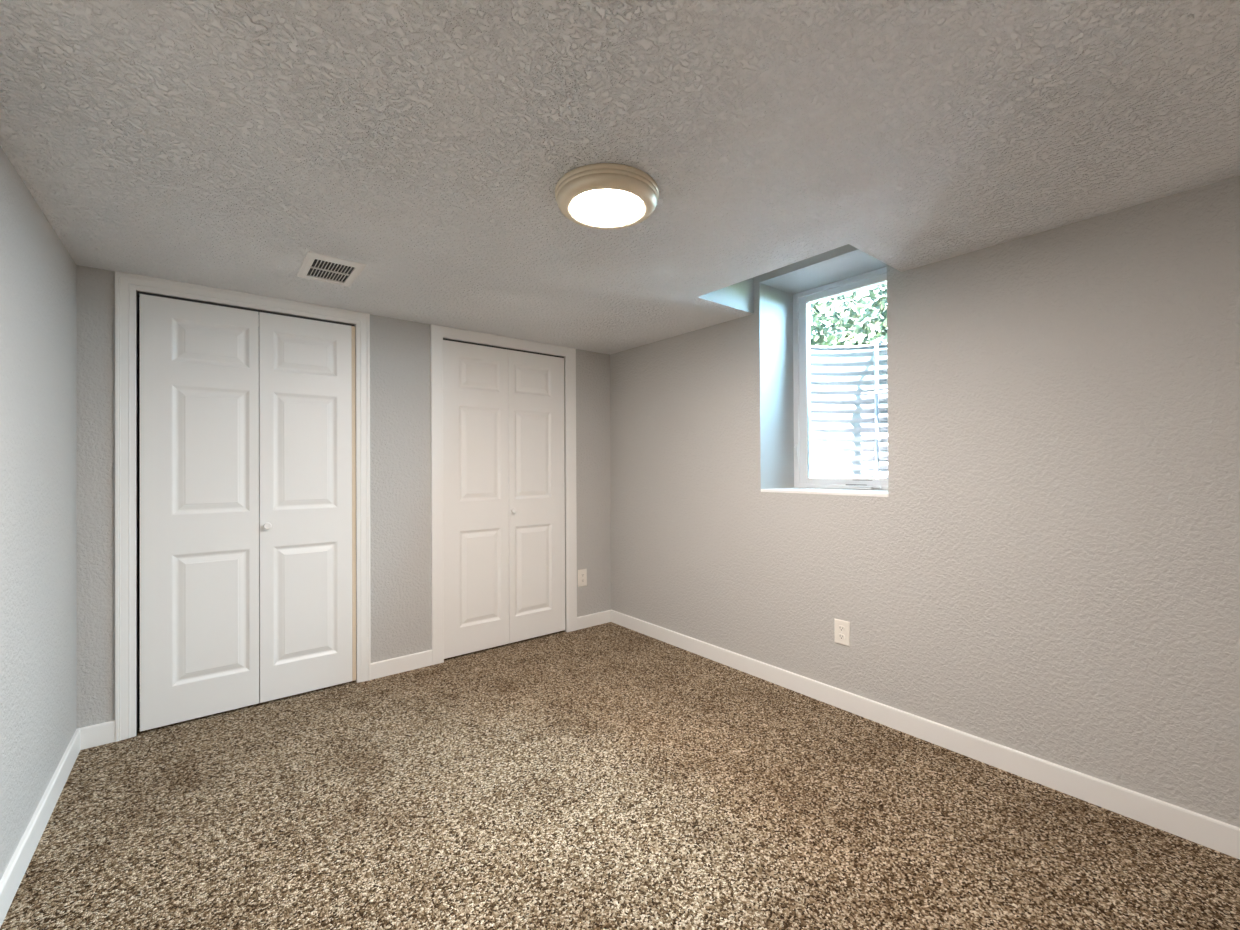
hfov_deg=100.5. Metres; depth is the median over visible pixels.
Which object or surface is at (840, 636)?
receptacle
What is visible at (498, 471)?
door
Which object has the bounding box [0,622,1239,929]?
floor
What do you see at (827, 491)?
window sill
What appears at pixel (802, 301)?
window
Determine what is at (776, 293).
window recess
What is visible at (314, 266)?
ceiling vent
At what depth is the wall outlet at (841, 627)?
2.57 m
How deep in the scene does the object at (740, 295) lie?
2.90 m
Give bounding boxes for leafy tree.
[810,283,886,345]
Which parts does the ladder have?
rail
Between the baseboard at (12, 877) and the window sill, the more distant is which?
the window sill
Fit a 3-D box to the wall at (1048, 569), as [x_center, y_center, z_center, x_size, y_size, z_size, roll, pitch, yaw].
[1.133,-0.132,2.874,0.400,2.700,4.865,0,0,-39]
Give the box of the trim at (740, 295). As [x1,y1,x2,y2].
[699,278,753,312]
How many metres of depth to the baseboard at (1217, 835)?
2.08 m
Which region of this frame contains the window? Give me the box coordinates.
[793,267,887,489]
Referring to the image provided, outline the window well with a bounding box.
[810,343,887,478]
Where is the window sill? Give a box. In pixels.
[761,487,888,496]
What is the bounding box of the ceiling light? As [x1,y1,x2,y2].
[555,163,658,229]
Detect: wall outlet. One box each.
[578,569,586,586]
[834,618,849,646]
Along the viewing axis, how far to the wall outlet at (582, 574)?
3.88 m
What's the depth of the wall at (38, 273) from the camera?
1.67 m
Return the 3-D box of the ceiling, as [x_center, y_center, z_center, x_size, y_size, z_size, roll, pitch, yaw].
[-0.219,-1.180,1.799,3.093,0.600,4.865,0,0,-39]
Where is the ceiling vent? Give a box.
[296,251,366,286]
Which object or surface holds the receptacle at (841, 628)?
attached to the wall outlet at (841, 627)
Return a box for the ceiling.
[0,0,1239,354]
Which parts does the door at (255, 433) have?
knob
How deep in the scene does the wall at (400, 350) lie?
3.01 m
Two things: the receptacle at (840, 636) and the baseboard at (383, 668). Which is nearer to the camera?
the receptacle at (840, 636)
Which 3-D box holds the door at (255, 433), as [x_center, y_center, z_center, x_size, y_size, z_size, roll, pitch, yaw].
[-1.878,0.182,2.670,1.050,2.100,0.142,0,0,-39]
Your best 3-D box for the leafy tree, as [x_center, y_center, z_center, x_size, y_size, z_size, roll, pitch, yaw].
[2.767,-2.045,5.879,2.351,2.598,3.121,0,0,-39]
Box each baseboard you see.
[0,728,80,927]
[80,720,114,749]
[371,650,431,679]
[577,610,610,629]
[611,610,1239,858]
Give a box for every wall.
[0,146,75,879]
[76,265,610,734]
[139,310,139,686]
[610,176,1239,827]
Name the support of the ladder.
attached to the window well
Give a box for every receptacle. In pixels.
[838,625,844,631]
[838,634,844,639]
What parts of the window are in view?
lock lever, crank handle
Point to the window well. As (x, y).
(840, 416)
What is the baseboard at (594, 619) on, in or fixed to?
attached to the wall at (400, 350)
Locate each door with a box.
[115,271,370,741]
[430,324,576,664]
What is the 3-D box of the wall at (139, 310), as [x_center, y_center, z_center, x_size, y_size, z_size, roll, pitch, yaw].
[-1.486,0.183,3.485,2.923,2.100,0.630,0,0,-39]
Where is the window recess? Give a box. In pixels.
[759,249,888,493]
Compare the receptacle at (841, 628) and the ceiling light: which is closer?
the ceiling light
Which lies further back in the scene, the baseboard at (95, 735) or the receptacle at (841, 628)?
the receptacle at (841, 628)
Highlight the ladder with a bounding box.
[861,338,887,478]

